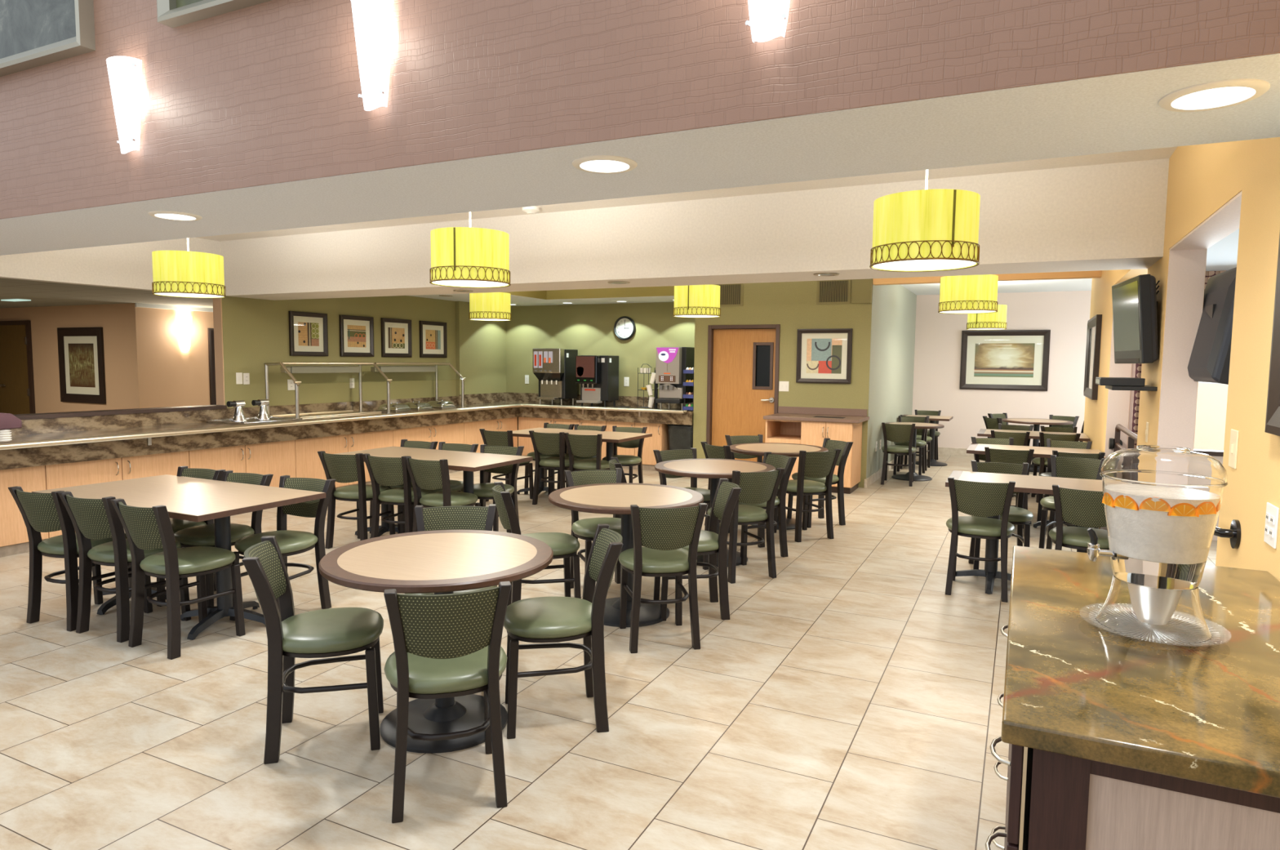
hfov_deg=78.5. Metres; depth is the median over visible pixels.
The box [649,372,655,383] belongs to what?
cup stack
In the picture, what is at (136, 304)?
trim
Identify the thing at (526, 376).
wall outlet
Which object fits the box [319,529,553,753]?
round table
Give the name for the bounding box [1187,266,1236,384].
television
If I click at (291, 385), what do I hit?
wall outlet
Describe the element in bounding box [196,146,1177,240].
ceiling
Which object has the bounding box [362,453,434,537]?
dining chair
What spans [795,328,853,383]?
framed print
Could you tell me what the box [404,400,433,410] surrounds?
chafing dish
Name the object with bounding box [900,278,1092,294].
ceiling
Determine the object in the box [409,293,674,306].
ceiling
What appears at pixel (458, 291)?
recessed light
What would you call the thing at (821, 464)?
dining chair
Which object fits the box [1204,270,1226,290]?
window valance
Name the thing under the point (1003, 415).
dining chair
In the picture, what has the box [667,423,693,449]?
waste bin
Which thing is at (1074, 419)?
dining chair
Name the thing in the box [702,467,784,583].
dining chair
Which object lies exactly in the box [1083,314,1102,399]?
framed picture
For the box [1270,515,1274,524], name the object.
socket
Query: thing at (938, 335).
wall
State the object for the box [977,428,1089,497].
rectangular table
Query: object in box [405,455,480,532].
dining chair
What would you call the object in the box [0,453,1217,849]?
floor
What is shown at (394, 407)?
chafing dish
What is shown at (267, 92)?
wall
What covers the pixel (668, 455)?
dining chair
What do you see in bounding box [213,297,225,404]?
trim
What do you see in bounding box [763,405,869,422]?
countertop
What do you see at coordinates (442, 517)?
dining chair
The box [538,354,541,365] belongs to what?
picture
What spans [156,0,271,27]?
canvas painting
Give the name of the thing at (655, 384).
dispenser
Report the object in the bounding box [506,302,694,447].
wall
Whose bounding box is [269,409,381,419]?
tray
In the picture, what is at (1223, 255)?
ceiling
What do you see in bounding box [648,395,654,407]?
cup stack
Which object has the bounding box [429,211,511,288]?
pendant lamp
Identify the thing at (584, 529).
dining chair
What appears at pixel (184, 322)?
sconce
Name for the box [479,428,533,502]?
dining chair
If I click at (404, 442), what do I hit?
dining chair
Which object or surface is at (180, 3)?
print
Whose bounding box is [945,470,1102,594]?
rectangular table
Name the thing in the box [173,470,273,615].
dining chair
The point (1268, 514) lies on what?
socket
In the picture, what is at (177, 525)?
dining chair
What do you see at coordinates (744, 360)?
door
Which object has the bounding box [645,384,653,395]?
cup stack
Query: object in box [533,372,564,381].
hood
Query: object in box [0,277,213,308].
ceiling
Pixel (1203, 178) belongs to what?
wall
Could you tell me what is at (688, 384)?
shelf
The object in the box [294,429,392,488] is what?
base cabinet
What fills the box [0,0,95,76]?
picture frame
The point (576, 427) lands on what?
dining chair
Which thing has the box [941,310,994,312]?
diffuser
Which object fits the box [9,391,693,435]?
backsplash
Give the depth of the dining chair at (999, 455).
7.05 m
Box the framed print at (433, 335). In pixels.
[418,320,447,357]
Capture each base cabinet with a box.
[0,465,48,557]
[44,450,189,537]
[188,440,295,487]
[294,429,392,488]
[392,422,463,473]
[463,417,517,452]
[518,417,554,461]
[554,418,606,459]
[606,421,670,471]
[763,405,869,493]
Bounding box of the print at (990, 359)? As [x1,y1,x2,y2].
[973,342,1035,377]
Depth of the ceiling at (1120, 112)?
2.47 m
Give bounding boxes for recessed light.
[0,298,31,301]
[147,210,202,221]
[453,289,473,292]
[572,155,637,173]
[607,280,630,284]
[813,272,839,275]
[1158,78,1270,111]
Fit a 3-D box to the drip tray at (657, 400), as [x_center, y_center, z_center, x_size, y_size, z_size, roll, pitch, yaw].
[0.416,-0.337,10.981,0.370,0.060,0.160,3,5,26]
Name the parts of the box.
panel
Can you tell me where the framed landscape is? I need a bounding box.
[959,329,1050,391]
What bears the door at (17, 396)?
in the wall at (122, 325)
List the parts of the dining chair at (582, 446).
leg, backrest, seat, seat frame, leg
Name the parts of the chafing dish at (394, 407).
lid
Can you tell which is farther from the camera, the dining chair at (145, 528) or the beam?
the beam
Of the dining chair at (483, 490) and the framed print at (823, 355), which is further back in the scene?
the framed print at (823, 355)
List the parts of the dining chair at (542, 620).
leg, leg, seat, seat frame, leg, backrest, leg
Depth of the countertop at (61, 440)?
8.05 m
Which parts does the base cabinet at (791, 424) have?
panel, door, door, kick plate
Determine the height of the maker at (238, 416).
0.221 m
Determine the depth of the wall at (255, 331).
10.04 m
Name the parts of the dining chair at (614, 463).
backrest, leg, leg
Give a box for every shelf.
[682,394,693,398]
[682,406,693,410]
[683,369,693,373]
[683,382,693,386]
[1105,385,1157,391]
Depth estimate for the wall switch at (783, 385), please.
10.17 m
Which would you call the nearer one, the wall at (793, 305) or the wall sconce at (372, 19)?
the wall sconce at (372, 19)
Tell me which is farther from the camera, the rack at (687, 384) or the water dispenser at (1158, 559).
the rack at (687, 384)
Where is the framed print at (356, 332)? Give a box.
[338,314,373,356]
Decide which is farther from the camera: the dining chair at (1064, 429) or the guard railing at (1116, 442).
the dining chair at (1064, 429)
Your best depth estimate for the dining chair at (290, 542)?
4.82 m
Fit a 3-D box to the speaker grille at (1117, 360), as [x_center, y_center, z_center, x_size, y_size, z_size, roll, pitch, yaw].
[3.072,-0.407,4.940,0.004,0.024,0.560,2,5,19]
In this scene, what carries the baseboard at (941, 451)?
attached to the wall at (938, 335)
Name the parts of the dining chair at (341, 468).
leg, backrest, seat frame, leg, leg, seat, leg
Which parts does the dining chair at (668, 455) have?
leg, backrest, leg, seat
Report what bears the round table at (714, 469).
on the floor
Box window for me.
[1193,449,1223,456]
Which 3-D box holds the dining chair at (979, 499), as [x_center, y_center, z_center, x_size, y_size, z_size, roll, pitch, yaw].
[2.312,0.742,5.338,0.437,0.802,0.514,3,5,25]
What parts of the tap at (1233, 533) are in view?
rail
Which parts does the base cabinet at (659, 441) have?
door, kick plate, door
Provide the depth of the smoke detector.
6.24 m
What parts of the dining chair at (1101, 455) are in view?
leg, backrest, leg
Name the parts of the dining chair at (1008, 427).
backrest, leg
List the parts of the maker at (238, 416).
knob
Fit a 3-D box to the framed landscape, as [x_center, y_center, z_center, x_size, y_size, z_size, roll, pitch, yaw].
[6.002,-1.068,12.921,1.320,0.985,0.033,3,5,26]
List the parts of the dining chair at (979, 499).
leg, leg, seat frame, seat, backrest, leg, leg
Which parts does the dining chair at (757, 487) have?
leg, leg, seat, seat frame, leg, backrest, leg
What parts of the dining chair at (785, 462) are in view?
seat, leg, backrest, leg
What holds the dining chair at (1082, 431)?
on the floor
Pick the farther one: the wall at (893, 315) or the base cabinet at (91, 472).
the wall at (893, 315)
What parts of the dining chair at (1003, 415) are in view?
leg, backrest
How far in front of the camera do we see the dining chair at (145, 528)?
4.11 m
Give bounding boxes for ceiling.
[0,53,1279,255]
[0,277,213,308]
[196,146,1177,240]
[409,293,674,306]
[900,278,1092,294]
[1205,228,1239,271]
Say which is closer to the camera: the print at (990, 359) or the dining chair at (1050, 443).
the dining chair at (1050, 443)
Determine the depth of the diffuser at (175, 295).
6.28 m
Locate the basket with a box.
[0,412,22,441]
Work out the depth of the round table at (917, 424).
10.57 m
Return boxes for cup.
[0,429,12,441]
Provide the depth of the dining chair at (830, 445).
7.51 m
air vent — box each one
[713,283,743,306]
[816,279,850,304]
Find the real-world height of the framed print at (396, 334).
0.517 m
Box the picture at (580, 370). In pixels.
[576,366,583,376]
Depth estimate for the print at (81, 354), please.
11.88 m
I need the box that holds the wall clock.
[613,315,635,340]
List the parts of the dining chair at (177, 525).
leg, leg, seat, backrest, leg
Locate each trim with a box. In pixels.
[13,404,226,419]
[134,302,213,311]
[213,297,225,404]
[506,285,674,299]
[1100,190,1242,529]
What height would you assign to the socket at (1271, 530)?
0.024 m
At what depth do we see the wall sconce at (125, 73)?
3.20 m
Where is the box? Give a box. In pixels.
[1095,377,1145,386]
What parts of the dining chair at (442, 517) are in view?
leg, seat, backrest, leg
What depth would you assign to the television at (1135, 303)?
4.70 m
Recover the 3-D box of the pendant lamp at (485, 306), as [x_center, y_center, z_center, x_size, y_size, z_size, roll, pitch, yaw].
[-1.835,-1.650,9.596,0.515,0.723,0.515,5,6,43]
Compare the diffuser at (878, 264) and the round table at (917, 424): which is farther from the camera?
the round table at (917, 424)
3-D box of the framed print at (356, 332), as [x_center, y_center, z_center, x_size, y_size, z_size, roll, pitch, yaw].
[-3.617,-1.134,10.022,0.033,0.517,0.548,3,5,26]
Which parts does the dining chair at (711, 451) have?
leg, backrest, leg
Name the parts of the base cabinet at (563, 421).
door, door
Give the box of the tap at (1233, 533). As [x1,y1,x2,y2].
[1213,519,1240,548]
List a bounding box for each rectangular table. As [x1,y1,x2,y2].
[31,474,325,639]
[336,446,533,538]
[512,427,652,494]
[897,414,953,466]
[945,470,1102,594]
[966,443,1106,528]
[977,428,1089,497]
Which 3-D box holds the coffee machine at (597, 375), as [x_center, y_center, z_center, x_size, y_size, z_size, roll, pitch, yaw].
[-0.643,-0.660,11.744,0.492,0.760,0.480,3,5,26]
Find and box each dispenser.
[532,348,577,405]
[653,369,658,408]
[1087,444,1227,643]
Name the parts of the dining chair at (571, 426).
leg, leg, seat, leg, backrest, leg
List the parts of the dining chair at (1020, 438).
leg, leg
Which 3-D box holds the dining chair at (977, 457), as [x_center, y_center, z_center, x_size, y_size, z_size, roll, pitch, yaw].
[3.600,0.544,7.936,0.437,0.802,0.514,1,5,11]
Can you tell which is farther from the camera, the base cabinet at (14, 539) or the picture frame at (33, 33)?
the base cabinet at (14, 539)
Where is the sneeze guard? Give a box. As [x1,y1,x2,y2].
[263,361,466,420]
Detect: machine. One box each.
[575,355,618,407]
[655,346,694,409]
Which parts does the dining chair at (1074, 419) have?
leg, backrest, leg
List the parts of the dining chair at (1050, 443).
leg, seat, leg, backrest, leg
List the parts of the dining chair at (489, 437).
leg, backrest, leg, leg, leg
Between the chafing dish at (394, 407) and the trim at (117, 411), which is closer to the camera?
the trim at (117, 411)
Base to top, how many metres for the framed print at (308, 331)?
0.517 m
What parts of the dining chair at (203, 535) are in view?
seat frame, leg, seat, leg, backrest, leg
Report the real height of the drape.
1.900 m
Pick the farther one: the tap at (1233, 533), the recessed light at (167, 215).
the recessed light at (167, 215)
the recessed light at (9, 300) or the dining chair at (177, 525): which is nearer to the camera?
the dining chair at (177, 525)
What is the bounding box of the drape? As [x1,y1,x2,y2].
[1131,363,1142,448]
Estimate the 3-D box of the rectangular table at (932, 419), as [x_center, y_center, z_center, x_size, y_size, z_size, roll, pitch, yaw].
[4.416,0.241,12.143,0.730,0.740,0.700,3,5,26]
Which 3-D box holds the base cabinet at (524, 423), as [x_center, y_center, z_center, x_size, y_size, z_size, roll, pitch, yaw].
[-1.473,0.205,12.207,0.646,0.684,0.618,3,5,26]
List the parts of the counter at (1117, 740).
handle, handle, handle, handle, handle, handle, drawer, drawer, drawer, drawer, drawer, frame, panel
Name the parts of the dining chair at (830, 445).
leg, leg, seat, leg, backrest, leg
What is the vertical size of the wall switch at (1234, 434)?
0.140 m
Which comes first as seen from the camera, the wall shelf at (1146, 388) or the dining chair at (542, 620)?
the dining chair at (542, 620)
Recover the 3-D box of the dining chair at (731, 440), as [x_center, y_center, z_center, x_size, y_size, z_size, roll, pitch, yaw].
[1.128,0.518,7.944,0.437,0.802,0.514,-1,5,-16]
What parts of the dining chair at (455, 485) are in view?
leg, leg, seat, backrest, leg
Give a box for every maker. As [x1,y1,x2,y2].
[226,400,248,422]
[251,399,273,420]
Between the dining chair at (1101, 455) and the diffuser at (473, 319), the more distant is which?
the diffuser at (473, 319)
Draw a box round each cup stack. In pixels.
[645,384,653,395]
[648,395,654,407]
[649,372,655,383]
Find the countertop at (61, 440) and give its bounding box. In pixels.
[0,391,693,470]
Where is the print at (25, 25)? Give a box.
[0,0,75,58]
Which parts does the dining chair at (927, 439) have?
leg, leg, seat, leg, leg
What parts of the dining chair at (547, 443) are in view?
leg, backrest, leg, seat frame, seat, leg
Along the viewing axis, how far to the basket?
6.08 m
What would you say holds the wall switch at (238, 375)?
attached to the wall at (255, 331)
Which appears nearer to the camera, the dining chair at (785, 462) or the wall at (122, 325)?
the dining chair at (785, 462)
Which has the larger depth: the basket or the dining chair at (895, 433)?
the dining chair at (895, 433)
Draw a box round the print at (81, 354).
[57,327,106,404]
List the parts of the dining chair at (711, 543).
leg, leg, seat, seat frame, leg, backrest, leg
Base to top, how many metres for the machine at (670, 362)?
0.885 m
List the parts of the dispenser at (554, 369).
picture panel, picture panel, picture panel, picture panel, splash panel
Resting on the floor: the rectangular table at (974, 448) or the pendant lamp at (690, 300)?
the rectangular table at (974, 448)
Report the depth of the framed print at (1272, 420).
2.38 m
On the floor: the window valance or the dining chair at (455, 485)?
the dining chair at (455, 485)
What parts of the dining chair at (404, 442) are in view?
leg, seat, leg, leg, backrest, leg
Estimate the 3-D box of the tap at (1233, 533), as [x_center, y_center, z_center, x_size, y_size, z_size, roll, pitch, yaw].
[2.147,0.382,2.910,0.076,0.104,0.312,3,5,26]
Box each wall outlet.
[243,373,249,384]
[287,379,294,390]
[349,377,354,387]
[524,374,528,383]
[623,377,629,386]
[1263,502,1279,548]
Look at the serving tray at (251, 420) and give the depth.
8.24 m
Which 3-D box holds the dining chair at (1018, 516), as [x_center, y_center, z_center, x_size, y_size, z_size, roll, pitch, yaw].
[2.712,0.700,5.906,0.437,0.802,0.514,2,5,19]
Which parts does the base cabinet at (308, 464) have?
door, kick plate, door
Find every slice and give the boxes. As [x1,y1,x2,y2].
[1102,496,1114,507]
[1112,499,1137,510]
[1138,502,1171,512]
[1168,507,1199,516]
[1194,506,1216,515]
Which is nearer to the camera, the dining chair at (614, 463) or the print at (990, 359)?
the dining chair at (614, 463)
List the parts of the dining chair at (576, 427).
leg, leg, seat, backrest, leg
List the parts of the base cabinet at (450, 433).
door, door, kick plate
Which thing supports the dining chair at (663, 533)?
on the floor
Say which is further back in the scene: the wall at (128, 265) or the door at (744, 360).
the door at (744, 360)
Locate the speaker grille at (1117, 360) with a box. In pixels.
[1115,358,1139,362]
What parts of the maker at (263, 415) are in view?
knob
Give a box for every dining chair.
[8,486,132,631]
[57,491,191,642]
[110,497,245,659]
[128,466,225,606]
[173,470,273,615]
[229,475,336,620]
[241,535,383,764]
[317,450,395,548]
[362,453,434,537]
[369,439,438,533]
[383,581,511,822]
[404,503,497,691]
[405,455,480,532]
[411,441,478,528]
[460,444,524,531]
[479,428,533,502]
[492,481,581,605]
[503,523,622,738]
[524,422,574,496]
[528,430,577,504]
[556,424,606,489]
[564,432,609,471]
[564,467,622,588]
[602,425,647,483]
[608,457,626,518]
[618,502,707,653]
[653,448,710,516]
[653,478,741,621]
[700,441,732,533]
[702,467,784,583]
[724,434,763,462]
[738,451,796,556]
[773,448,841,542]
[786,438,853,528]
[880,422,916,486]
[893,415,928,475]
[899,414,932,471]
[915,409,941,460]
[945,476,1015,602]
[968,460,1033,576]
[970,436,1017,505]
[982,415,1002,462]
[984,446,1034,530]
[987,413,1008,424]
[990,430,1030,445]
[998,423,1033,475]
[1031,431,1080,502]
[1036,438,1092,526]
[1038,414,1079,446]
[1039,454,1105,549]
[1040,425,1077,495]
[1044,449,1105,529]
[1048,484,1109,550]
[1078,421,1084,441]
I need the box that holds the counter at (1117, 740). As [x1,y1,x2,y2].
[985,545,1279,849]
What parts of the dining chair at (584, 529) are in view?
leg, seat frame, leg, backrest, seat, leg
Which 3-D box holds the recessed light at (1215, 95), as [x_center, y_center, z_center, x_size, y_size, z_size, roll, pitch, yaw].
[1.370,-0.785,1.875,0.216,0.009,0.216,3,5,26]
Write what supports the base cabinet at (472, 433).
on the floor
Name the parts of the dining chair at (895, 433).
leg, leg, backrest, seat frame, seat, leg, leg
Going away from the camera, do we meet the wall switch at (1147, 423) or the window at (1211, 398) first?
the wall switch at (1147, 423)
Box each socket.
[1264,524,1269,534]
[1265,512,1270,521]
[1269,528,1273,537]
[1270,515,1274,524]
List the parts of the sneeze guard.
post, post, rail, post, post, rail, post, post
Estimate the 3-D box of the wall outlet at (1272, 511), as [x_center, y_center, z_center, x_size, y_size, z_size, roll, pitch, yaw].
[1.949,0.309,2.422,0.010,0.125,0.115,3,5,26]
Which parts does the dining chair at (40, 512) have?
leg, backrest, seat frame, leg, seat, leg, leg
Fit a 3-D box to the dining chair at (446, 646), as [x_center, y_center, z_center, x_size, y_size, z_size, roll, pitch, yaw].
[-0.691,0.917,2.812,0.437,0.802,0.514,-1,5,-16]
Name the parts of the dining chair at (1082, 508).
leg, seat, seat frame, backrest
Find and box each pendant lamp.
[151,237,226,297]
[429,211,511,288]
[469,292,511,320]
[673,284,720,317]
[869,169,980,271]
[937,274,998,313]
[966,304,1007,329]
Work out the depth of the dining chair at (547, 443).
8.32 m
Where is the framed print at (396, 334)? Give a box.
[380,317,412,357]
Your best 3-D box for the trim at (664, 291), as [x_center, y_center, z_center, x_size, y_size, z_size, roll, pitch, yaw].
[-1.121,-1.823,9.305,2.204,0.356,3.430,3,5,26]
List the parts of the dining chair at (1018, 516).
leg, leg, backrest, seat frame, seat, leg, leg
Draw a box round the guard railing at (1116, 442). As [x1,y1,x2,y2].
[1108,423,1137,452]
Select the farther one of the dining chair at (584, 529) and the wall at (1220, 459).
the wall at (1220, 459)
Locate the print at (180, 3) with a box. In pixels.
[176,0,202,8]
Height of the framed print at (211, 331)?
1.500 m
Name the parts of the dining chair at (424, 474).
leg, backrest, leg, seat frame, seat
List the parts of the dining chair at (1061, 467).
leg, seat, seat frame, leg, backrest, leg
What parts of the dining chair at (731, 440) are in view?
leg, backrest, leg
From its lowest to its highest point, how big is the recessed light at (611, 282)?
0.007 m
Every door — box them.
[0,320,35,414]
[706,324,780,462]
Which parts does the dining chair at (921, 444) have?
leg, leg, seat, backrest, leg, leg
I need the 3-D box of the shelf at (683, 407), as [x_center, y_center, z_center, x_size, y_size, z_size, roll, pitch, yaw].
[0.706,-0.236,10.895,0.155,0.050,0.212,3,5,26]
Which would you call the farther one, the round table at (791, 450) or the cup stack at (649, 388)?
the cup stack at (649, 388)
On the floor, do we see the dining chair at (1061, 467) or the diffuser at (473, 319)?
the dining chair at (1061, 467)
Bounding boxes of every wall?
[0,0,1279,218]
[0,237,220,290]
[0,302,147,413]
[143,307,213,408]
[222,295,506,408]
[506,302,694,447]
[693,270,1102,487]
[866,284,916,478]
[911,290,1091,448]
[1083,137,1279,581]
[1127,363,1223,540]
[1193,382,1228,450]
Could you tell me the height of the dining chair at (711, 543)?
0.802 m
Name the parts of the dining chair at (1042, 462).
leg, seat, leg, backrest, leg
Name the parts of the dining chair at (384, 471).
leg, backrest, seat frame, leg, seat, leg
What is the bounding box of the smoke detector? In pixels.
[522,205,539,213]
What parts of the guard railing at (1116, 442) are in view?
post, rail, rail, post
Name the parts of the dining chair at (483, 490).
leg, seat, seat frame, leg, backrest, leg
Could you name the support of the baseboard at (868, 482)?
attached to the wall at (893, 315)
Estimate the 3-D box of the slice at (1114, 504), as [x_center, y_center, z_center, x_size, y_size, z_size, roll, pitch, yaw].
[1.127,0.177,1.817,0.007,0.030,0.061,-1,5,-19]
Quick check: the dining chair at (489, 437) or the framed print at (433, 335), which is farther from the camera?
the framed print at (433, 335)
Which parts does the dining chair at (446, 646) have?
leg, seat, seat frame, backrest, leg, leg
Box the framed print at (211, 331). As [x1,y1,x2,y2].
[207,328,216,404]
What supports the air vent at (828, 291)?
in the wall at (793, 305)
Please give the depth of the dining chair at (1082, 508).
4.88 m
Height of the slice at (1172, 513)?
0.030 m
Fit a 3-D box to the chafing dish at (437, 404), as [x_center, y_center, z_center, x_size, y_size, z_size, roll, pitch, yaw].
[-2.800,-0.297,10.954,0.340,0.121,0.300,3,5,26]
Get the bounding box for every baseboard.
[864,454,904,488]
[916,446,973,456]
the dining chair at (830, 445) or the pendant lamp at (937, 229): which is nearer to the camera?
the pendant lamp at (937, 229)
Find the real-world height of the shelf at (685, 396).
0.050 m
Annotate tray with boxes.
[205,416,302,424]
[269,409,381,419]
[537,396,558,399]
[576,387,602,403]
[655,398,684,403]
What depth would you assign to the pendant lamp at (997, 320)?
10.67 m
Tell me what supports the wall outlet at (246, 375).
attached to the wall at (255, 331)
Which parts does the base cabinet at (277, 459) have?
door, door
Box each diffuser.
[155,293,222,297]
[431,280,507,286]
[473,319,506,320]
[676,315,718,317]
[873,259,975,270]
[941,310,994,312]
[976,328,1001,329]
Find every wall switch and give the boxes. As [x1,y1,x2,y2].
[235,372,242,384]
[778,381,788,391]
[1145,422,1149,442]
[1228,428,1239,469]
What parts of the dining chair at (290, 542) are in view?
leg, seat, seat frame, leg, leg, backrest, leg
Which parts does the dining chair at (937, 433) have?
backrest, seat, leg, leg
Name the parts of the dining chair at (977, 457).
leg, backrest, leg, leg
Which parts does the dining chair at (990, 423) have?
leg, backrest, leg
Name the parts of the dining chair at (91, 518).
leg, backrest, seat frame, leg, seat, leg, leg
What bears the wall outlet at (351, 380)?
attached to the wall at (255, 331)
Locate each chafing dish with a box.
[376,401,412,412]
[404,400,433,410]
[427,399,456,408]
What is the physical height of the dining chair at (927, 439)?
0.802 m
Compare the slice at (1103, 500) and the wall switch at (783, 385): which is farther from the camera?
the wall switch at (783, 385)
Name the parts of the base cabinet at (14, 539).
kick plate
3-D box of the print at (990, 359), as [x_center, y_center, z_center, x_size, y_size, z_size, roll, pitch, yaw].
[6.004,-1.069,12.927,0.890,0.555,0.001,3,5,26]
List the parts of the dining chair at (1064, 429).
leg, backrest, leg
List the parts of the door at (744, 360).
vision glass, vision frame, lever handle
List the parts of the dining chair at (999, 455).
leg, backrest, leg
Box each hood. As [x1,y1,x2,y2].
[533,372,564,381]
[657,383,678,388]
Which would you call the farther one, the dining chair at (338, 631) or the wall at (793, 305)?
the wall at (793, 305)
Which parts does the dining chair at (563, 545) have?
backrest, leg, leg, seat, seat frame, leg, leg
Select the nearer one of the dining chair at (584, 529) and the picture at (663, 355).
the dining chair at (584, 529)
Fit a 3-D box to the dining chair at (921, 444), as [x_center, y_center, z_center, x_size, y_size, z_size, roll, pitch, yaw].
[3.825,0.290,11.082,0.437,0.802,0.514,3,5,26]
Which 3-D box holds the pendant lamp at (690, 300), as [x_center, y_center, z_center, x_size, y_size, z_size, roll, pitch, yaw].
[0.616,-1.530,8.424,0.515,0.723,0.515,4,6,35]
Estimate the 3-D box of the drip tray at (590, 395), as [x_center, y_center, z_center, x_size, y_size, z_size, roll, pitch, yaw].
[-0.752,-0.441,11.624,0.360,0.220,0.140,3,5,26]
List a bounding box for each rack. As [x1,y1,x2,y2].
[637,364,654,408]
[682,367,693,410]
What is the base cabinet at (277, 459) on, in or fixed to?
on the floor
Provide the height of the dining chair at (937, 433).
0.802 m
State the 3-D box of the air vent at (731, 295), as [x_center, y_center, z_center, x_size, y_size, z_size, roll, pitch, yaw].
[1.169,-1.733,10.419,0.420,0.310,0.012,3,5,26]
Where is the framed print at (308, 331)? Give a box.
[288,311,328,355]
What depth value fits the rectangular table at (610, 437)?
8.76 m
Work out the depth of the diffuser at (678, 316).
8.53 m
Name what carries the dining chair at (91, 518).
on the floor
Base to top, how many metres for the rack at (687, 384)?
0.600 m
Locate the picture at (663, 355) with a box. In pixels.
[658,351,668,360]
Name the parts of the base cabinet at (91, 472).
door, door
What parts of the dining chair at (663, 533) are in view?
leg, leg, seat frame, seat, backrest, leg, leg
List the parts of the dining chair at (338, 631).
leg, backrest, leg, seat frame, seat, leg, leg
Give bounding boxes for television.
[1111,274,1159,363]
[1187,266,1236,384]
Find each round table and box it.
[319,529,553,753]
[548,482,703,626]
[654,458,775,567]
[729,442,828,529]
[884,422,944,480]
[1001,417,1073,472]
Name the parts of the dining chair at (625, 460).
leg, seat, backrest, leg, seat frame, leg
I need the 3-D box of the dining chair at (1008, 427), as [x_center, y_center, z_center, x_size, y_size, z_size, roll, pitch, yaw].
[4.651,0.404,9.781,0.437,0.802,0.514,3,5,31]
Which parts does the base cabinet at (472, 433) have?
door, door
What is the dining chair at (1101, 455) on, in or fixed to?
on the floor
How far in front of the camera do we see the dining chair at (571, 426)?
9.10 m
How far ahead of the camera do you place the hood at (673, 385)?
10.97 m
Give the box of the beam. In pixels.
[219,158,1168,300]
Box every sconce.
[106,55,142,153]
[177,315,192,350]
[349,0,393,111]
[745,0,790,42]
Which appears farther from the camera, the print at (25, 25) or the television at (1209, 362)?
the television at (1209, 362)
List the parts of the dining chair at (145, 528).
leg, backrest, leg, seat, seat frame, leg, leg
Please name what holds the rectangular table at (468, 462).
on the floor
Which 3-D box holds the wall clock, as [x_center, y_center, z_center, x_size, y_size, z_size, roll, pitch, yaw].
[-0.233,-1.459,11.813,0.356,0.356,0.045,3,5,26]
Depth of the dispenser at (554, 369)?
11.87 m
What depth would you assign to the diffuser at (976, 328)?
10.91 m
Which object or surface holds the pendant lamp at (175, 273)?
hanging from the ceiling at (1160, 153)
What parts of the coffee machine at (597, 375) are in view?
picture panel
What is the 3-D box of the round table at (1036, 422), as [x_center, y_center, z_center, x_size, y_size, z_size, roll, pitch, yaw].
[5.848,0.301,11.579,0.940,0.741,0.940,3,5,26]
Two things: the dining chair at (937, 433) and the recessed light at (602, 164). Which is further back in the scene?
the dining chair at (937, 433)
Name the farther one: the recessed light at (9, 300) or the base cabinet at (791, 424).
the recessed light at (9, 300)
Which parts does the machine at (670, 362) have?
control panel, panel, splash panel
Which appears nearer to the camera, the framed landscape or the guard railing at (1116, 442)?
the guard railing at (1116, 442)
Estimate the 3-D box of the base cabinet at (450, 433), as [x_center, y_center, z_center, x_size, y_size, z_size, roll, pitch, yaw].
[-3.028,0.331,10.461,0.678,0.684,1.368,3,5,26]
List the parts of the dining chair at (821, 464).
leg, leg, seat frame, seat, leg, backrest, leg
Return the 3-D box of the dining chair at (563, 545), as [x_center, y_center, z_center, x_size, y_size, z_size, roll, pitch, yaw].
[-0.625,0.763,4.719,0.514,0.802,0.437,-1,5,-16]
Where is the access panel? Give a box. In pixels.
[851,278,871,303]
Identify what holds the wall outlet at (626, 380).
attached to the wall at (588, 329)
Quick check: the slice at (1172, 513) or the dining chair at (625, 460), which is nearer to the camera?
the slice at (1172, 513)
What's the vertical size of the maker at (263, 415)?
0.221 m
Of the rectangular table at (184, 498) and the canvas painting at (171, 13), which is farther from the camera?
the rectangular table at (184, 498)
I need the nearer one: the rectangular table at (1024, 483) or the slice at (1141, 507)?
the slice at (1141, 507)
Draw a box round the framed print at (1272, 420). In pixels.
[1264,233,1279,435]

